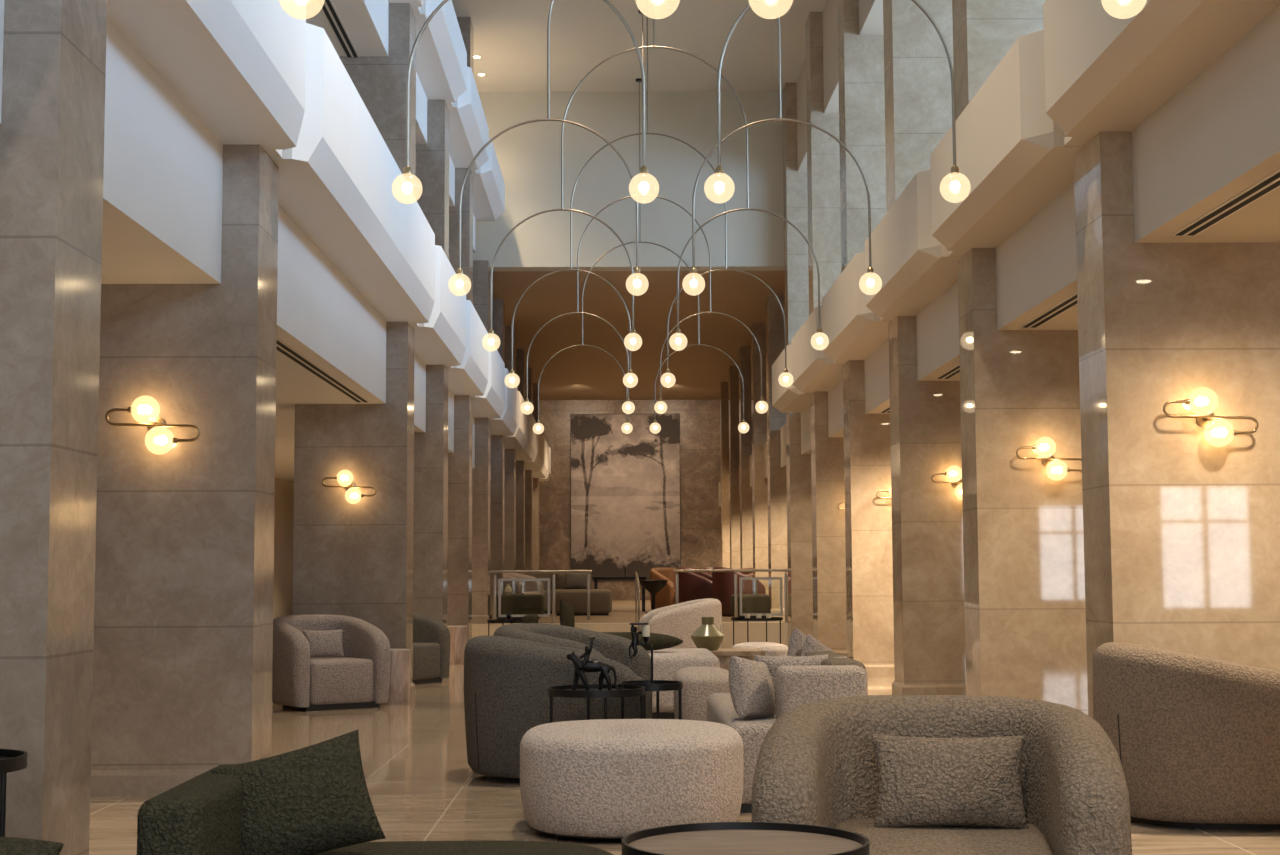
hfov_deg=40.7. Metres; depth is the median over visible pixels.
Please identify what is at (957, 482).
wall sconce
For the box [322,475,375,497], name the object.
wall sconce
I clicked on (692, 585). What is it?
barrel armchair
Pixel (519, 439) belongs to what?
parapet
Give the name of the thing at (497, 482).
pillar
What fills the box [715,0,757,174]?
pendant
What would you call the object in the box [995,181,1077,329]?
ceiling slab
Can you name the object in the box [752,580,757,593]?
glass lantern
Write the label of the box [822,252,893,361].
parapet
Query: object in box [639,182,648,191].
bulb
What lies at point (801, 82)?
ceiling slab
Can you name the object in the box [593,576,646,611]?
dining table
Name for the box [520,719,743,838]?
ottoman
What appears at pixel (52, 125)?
pillar
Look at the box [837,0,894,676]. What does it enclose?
pillar
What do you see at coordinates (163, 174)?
ceiling
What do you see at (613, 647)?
barrel armchair
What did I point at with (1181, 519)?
pillar
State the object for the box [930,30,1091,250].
parapet
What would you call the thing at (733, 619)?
tray table
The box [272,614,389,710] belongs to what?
barrel armchair
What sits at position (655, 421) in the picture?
pendant
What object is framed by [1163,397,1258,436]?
wall sconce
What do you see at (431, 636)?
barrel armchair
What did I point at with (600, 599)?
lounge sofa
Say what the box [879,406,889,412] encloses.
ceiling vent
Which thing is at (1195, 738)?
barrel armchair
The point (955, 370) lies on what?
ceiling vent
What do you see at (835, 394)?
ceiling slab
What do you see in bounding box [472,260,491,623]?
pillar
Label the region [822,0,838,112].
ceiling slab
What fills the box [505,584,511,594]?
bud vase
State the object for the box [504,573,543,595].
barrel armchair
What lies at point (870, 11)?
ceiling slab
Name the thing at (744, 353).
pillar
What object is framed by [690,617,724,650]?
vase
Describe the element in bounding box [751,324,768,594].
pillar
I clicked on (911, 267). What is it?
parapet
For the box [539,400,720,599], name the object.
wall
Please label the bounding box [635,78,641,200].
pendant
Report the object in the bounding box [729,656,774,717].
cushion
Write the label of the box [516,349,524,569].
pillar
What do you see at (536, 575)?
barrel armchair
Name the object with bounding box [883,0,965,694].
pillar
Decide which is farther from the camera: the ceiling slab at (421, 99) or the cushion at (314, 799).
the ceiling slab at (421, 99)
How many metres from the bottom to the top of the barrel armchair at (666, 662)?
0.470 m
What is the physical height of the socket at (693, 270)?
0.043 m
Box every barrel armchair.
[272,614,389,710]
[412,613,449,684]
[493,623,651,718]
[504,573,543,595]
[518,573,556,613]
[639,598,721,648]
[647,648,719,718]
[650,568,676,609]
[674,667,729,720]
[677,567,711,602]
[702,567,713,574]
[712,567,765,616]
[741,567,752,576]
[751,695,1131,854]
[1093,642,1279,829]
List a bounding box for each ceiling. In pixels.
[0,0,490,482]
[452,0,826,91]
[492,271,783,399]
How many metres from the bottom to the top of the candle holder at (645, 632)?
0.317 m
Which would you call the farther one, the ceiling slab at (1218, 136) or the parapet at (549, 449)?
the parapet at (549, 449)
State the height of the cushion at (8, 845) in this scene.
0.242 m
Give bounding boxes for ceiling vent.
[276,338,369,401]
[316,0,359,56]
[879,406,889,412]
[935,363,959,378]
[1019,292,1076,327]
[1170,169,1279,235]
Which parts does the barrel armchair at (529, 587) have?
seat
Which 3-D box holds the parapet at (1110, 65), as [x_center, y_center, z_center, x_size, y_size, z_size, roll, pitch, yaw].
[2.259,-1.906,7.170,0.470,0.630,3.100,0,-5,-1]
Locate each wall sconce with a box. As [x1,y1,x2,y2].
[106,405,199,444]
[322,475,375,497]
[876,490,890,498]
[931,471,961,488]
[1016,444,1081,473]
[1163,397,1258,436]
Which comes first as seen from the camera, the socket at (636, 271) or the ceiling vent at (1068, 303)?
the ceiling vent at (1068, 303)
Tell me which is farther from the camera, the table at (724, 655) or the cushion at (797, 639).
the table at (724, 655)
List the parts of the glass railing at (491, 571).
post, handrail, panel frame, post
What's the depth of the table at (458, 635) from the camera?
20.44 m
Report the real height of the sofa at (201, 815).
0.600 m
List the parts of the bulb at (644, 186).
bulb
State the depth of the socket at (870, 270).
11.91 m
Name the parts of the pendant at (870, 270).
bulb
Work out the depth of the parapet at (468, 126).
19.77 m
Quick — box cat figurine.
[566,636,622,689]
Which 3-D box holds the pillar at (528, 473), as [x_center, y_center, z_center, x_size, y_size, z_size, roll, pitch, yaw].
[-2.778,1.238,36.726,1.009,5.100,0.534,0,-5,-1]
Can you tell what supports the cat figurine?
on the tray table at (562, 690)
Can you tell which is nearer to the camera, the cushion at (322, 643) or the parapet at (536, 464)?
the cushion at (322, 643)
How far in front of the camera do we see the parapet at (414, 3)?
15.11 m
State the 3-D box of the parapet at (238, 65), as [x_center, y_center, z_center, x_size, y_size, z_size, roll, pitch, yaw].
[-1.893,-1.924,7.307,0.450,0.750,3.100,0,-5,-1]
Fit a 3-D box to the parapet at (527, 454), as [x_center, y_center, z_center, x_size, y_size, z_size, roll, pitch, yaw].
[-2.225,0.144,32.018,0.450,0.750,3.100,0,-5,-1]
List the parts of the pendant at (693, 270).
bulb, bulb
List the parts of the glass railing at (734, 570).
post, panel frame, handrail, post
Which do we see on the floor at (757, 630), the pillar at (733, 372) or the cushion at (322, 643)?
the pillar at (733, 372)
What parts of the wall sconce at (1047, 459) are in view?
bulb, bulb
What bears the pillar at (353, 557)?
on the floor at (421, 784)
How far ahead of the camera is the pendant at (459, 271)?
11.96 m
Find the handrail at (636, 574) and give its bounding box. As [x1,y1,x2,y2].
[635,572,639,631]
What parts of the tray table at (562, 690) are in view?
leg, leg, leg, leg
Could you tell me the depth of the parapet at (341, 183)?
10.82 m
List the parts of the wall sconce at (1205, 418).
bulb, bulb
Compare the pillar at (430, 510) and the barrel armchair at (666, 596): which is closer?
the pillar at (430, 510)
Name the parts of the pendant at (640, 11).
stem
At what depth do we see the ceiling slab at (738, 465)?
36.05 m
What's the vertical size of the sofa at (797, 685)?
0.660 m
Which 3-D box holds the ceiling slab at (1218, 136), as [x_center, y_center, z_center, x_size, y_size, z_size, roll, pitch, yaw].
[5.480,-1.338,7.306,6.030,0.610,2.610,0,-5,-1]
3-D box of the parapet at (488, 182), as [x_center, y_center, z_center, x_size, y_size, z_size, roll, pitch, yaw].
[-2.114,-3.307,22.975,0.450,0.480,3.100,0,-5,-1]
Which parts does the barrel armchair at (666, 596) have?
seat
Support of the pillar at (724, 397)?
on the floor at (757, 630)
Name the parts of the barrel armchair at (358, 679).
seat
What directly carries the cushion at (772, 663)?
on the sofa at (797, 685)
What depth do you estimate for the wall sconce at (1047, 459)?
11.47 m
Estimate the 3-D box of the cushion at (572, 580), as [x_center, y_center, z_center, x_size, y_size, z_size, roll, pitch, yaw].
[-1.042,2.537,28.506,0.423,0.274,0.139,-1,-5,3]
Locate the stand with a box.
[639,580,667,612]
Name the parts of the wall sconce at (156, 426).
bulb, bulb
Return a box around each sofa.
[137,764,612,854]
[464,636,639,782]
[555,573,611,615]
[707,649,867,812]
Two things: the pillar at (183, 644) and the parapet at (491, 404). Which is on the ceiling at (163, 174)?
the parapet at (491, 404)
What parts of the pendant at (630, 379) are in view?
stem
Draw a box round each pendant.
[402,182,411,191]
[403,0,448,175]
[457,0,639,274]
[488,0,822,343]
[510,0,787,381]
[525,9,763,408]
[537,210,689,429]
[603,0,647,174]
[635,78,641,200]
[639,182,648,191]
[653,285,744,428]
[690,145,716,273]
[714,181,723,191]
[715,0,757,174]
[721,0,873,273]
[911,0,958,173]
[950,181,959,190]
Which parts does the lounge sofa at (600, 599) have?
backrest, seat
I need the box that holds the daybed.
[523,614,537,622]
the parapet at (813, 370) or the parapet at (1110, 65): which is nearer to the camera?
the parapet at (1110, 65)
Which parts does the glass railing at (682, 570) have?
post, handrail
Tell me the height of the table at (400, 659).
0.446 m
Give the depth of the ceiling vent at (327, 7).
14.26 m
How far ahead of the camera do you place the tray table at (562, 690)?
8.24 m
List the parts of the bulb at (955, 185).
bulb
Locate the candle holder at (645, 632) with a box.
[629,623,652,683]
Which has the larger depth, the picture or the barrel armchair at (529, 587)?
the picture
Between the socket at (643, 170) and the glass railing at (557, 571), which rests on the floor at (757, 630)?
the glass railing at (557, 571)
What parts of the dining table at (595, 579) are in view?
leg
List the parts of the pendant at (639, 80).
stem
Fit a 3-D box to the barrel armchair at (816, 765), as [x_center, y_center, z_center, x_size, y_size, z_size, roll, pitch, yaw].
[0.786,1.098,4.561,0.915,0.724,0.892,-1,-5,9]
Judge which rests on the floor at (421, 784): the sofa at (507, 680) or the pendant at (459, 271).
the sofa at (507, 680)
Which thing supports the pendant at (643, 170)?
hanging from the ceiling at (510, 36)
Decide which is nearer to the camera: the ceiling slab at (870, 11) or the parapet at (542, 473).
the ceiling slab at (870, 11)
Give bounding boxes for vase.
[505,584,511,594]
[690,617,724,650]
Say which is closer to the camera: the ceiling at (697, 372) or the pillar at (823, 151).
the pillar at (823, 151)
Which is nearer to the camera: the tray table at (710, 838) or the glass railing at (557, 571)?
the tray table at (710, 838)
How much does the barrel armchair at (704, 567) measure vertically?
0.777 m
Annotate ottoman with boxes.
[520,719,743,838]
[732,642,787,660]
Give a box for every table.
[0,748,27,836]
[379,649,410,703]
[447,626,467,663]
[487,619,522,635]
[548,684,644,722]
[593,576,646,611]
[619,680,682,719]
[622,822,869,854]
[710,648,764,670]
[731,617,782,645]
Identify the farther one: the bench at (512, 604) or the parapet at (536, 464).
the parapet at (536, 464)
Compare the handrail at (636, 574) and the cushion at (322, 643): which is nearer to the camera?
the cushion at (322, 643)
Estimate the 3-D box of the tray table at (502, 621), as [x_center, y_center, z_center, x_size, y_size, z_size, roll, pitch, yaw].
[-1.595,2.568,20.739,0.480,0.512,0.480,0,-5,-1]
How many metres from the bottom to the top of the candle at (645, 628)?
0.091 m
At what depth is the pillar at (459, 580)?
21.03 m
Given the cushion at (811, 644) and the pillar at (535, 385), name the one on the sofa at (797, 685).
the cushion at (811, 644)
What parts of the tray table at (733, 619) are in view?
leg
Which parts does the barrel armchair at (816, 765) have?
seat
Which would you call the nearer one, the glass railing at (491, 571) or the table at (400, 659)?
the table at (400, 659)
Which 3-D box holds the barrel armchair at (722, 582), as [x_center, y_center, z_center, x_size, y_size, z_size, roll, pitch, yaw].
[1.522,2.584,27.200,0.749,0.777,0.818,1,-5,-11]
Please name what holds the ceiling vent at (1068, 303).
in the ceiling slab at (1036, 270)
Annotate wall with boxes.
[273,478,293,618]
[473,91,783,270]
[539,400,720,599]
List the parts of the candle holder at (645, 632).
plate, post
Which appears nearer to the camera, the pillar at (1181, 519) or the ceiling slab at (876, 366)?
the pillar at (1181, 519)
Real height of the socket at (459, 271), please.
0.043 m
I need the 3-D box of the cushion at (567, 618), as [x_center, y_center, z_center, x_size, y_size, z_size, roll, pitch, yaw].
[-0.831,2.168,19.664,0.127,0.415,0.418,-2,-5,15]
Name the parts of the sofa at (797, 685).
seat, backrest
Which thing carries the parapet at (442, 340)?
on the ceiling at (163, 174)
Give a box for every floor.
[89,664,1279,854]
[472,600,790,648]
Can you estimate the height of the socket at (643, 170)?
0.043 m
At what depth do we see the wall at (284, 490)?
26.91 m
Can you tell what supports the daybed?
on the floor at (421, 784)
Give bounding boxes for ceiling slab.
[306,0,388,56]
[416,72,426,143]
[449,154,454,205]
[473,214,474,252]
[718,481,720,506]
[738,465,739,494]
[750,454,751,486]
[763,441,766,478]
[780,424,785,467]
[796,58,806,171]
[801,407,810,454]
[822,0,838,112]
[828,379,843,436]
[859,0,883,34]
[864,340,889,413]
[916,281,959,380]
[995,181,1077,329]
[1132,5,1279,242]
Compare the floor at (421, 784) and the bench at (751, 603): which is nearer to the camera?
the floor at (421, 784)
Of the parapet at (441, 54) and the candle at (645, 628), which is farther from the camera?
the parapet at (441, 54)
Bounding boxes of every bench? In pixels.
[496,595,543,618]
[730,594,770,616]
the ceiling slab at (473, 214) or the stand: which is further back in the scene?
the stand
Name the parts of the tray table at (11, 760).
leg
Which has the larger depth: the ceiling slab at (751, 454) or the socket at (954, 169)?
the ceiling slab at (751, 454)
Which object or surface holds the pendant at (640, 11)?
hanging from the ceiling at (510, 36)
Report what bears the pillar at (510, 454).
on the floor at (757, 630)
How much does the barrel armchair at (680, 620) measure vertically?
0.767 m
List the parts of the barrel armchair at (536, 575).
seat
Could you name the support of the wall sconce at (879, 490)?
attached to the pillar at (867, 442)
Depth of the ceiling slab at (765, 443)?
29.85 m
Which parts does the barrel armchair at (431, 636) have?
seat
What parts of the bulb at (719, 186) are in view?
bulb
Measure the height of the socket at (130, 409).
0.027 m
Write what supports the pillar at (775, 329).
on the floor at (757, 630)
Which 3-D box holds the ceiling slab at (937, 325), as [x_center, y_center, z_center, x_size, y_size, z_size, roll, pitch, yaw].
[5.397,-0.822,13.484,6.030,0.610,2.610,0,-5,-1]
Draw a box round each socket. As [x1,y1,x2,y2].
[128,407,133,412]
[403,166,411,175]
[457,268,462,274]
[634,268,639,273]
[640,166,647,174]
[690,267,696,273]
[715,166,723,174]
[867,267,873,273]
[950,165,958,173]
[1230,430,1236,434]
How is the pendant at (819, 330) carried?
hanging from the ceiling at (510, 36)
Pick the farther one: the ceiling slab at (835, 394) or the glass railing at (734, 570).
the glass railing at (734, 570)
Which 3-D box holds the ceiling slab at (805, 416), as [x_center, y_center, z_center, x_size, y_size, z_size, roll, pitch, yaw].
[5.272,-0.046,22.751,6.030,0.610,2.610,0,-5,-1]
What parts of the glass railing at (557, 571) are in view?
handrail, post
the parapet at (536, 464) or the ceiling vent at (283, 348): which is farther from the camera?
the parapet at (536, 464)
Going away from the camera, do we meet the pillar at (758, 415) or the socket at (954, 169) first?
the socket at (954, 169)
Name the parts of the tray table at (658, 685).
leg, leg, leg, leg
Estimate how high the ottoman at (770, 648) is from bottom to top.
0.410 m
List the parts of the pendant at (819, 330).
stem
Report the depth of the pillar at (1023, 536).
11.56 m
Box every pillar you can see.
[0,0,106,854]
[90,145,278,796]
[292,3,415,698]
[413,99,448,625]
[447,17,473,640]
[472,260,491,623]
[490,298,504,617]
[504,326,515,569]
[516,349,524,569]
[525,368,532,569]
[533,383,538,569]
[720,382,729,567]
[728,366,740,569]
[738,347,752,568]
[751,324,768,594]
[765,296,787,615]
[782,83,812,635]
[805,12,846,655]
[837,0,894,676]
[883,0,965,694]
[952,0,1087,714]
[1074,132,1279,718]
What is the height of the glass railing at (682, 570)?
0.739 m
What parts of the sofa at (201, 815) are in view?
backrest, seat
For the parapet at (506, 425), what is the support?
on the ceiling at (163, 174)
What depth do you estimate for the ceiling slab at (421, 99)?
17.69 m
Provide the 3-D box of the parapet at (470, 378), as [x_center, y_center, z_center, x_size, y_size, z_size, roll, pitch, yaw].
[-2.059,-0.890,19.663,0.450,0.750,3.100,0,-5,-1]
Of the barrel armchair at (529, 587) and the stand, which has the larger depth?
the stand
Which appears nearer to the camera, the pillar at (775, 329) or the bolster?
the bolster
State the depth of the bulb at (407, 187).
8.88 m
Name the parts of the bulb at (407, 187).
bulb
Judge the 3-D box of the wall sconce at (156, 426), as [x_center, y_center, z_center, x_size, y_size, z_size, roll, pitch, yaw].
[-2.402,-0.011,8.509,0.464,0.292,0.160,0,-5,-1]
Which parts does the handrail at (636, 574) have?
post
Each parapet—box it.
[107,0,305,149]
[265,23,434,323]
[388,0,425,6]
[411,245,465,365]
[412,0,466,101]
[446,67,488,169]
[446,300,487,395]
[471,138,504,220]
[471,339,504,417]
[489,368,516,435]
[504,391,527,449]
[515,409,535,460]
[525,424,542,469]
[532,436,547,477]
[539,447,550,480]
[772,344,812,412]
[791,306,846,391]
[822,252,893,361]
[865,170,967,317]
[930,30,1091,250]
[1043,0,1279,136]
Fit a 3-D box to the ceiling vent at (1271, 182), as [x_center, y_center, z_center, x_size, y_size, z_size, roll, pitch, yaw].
[2.649,-1.066,6.698,0.124,0.008,3.300,0,-5,-1]
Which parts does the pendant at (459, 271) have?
bulb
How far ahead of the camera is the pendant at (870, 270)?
11.99 m
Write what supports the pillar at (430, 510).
on the floor at (421, 784)
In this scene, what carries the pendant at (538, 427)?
hanging from the ceiling at (697, 372)
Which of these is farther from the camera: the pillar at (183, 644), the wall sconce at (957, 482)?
the wall sconce at (957, 482)
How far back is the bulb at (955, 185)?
8.92 m
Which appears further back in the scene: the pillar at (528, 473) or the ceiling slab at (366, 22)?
the pillar at (528, 473)
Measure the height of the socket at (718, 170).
0.043 m
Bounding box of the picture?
[570,414,680,579]
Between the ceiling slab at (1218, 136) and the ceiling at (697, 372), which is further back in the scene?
the ceiling at (697, 372)
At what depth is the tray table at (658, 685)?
8.62 m
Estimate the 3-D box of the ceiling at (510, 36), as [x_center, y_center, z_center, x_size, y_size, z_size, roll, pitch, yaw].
[1.533,-6.149,10.445,13.800,0.200,28.950,0,-5,-1]
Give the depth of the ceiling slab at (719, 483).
43.06 m
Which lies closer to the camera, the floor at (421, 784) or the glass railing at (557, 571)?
the floor at (421, 784)
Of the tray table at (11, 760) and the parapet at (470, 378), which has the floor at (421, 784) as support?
the tray table at (11, 760)
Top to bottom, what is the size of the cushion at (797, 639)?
0.421 m
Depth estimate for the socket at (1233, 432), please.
8.37 m
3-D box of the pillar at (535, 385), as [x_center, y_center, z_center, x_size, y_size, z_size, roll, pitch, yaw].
[-2.820,1.496,39.815,1.009,5.100,0.534,0,-5,-1]
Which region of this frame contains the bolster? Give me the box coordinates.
[600,632,682,650]
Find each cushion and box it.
[0,836,63,854]
[210,730,385,854]
[303,629,343,656]
[560,600,574,626]
[564,573,587,588]
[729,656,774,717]
[755,654,827,711]
[787,628,806,656]
[801,634,832,655]
[871,734,1028,828]
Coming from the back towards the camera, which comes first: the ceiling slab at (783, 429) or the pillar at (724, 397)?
the pillar at (724, 397)
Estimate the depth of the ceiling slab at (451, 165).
20.97 m
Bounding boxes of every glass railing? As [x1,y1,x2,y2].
[490,570,555,623]
[556,570,591,619]
[674,569,731,603]
[733,569,788,621]
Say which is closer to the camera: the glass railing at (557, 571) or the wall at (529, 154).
the wall at (529, 154)
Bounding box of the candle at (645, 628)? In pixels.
[642,625,649,643]
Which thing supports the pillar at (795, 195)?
on the floor at (421, 784)
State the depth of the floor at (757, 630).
23.87 m
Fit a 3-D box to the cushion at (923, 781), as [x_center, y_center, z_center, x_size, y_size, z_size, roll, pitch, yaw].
[0.839,0.962,4.683,0.416,0.245,0.166,-1,-5,8]
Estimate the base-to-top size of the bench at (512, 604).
0.360 m
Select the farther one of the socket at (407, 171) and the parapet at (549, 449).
the parapet at (549, 449)
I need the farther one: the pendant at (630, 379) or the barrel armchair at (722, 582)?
the barrel armchair at (722, 582)

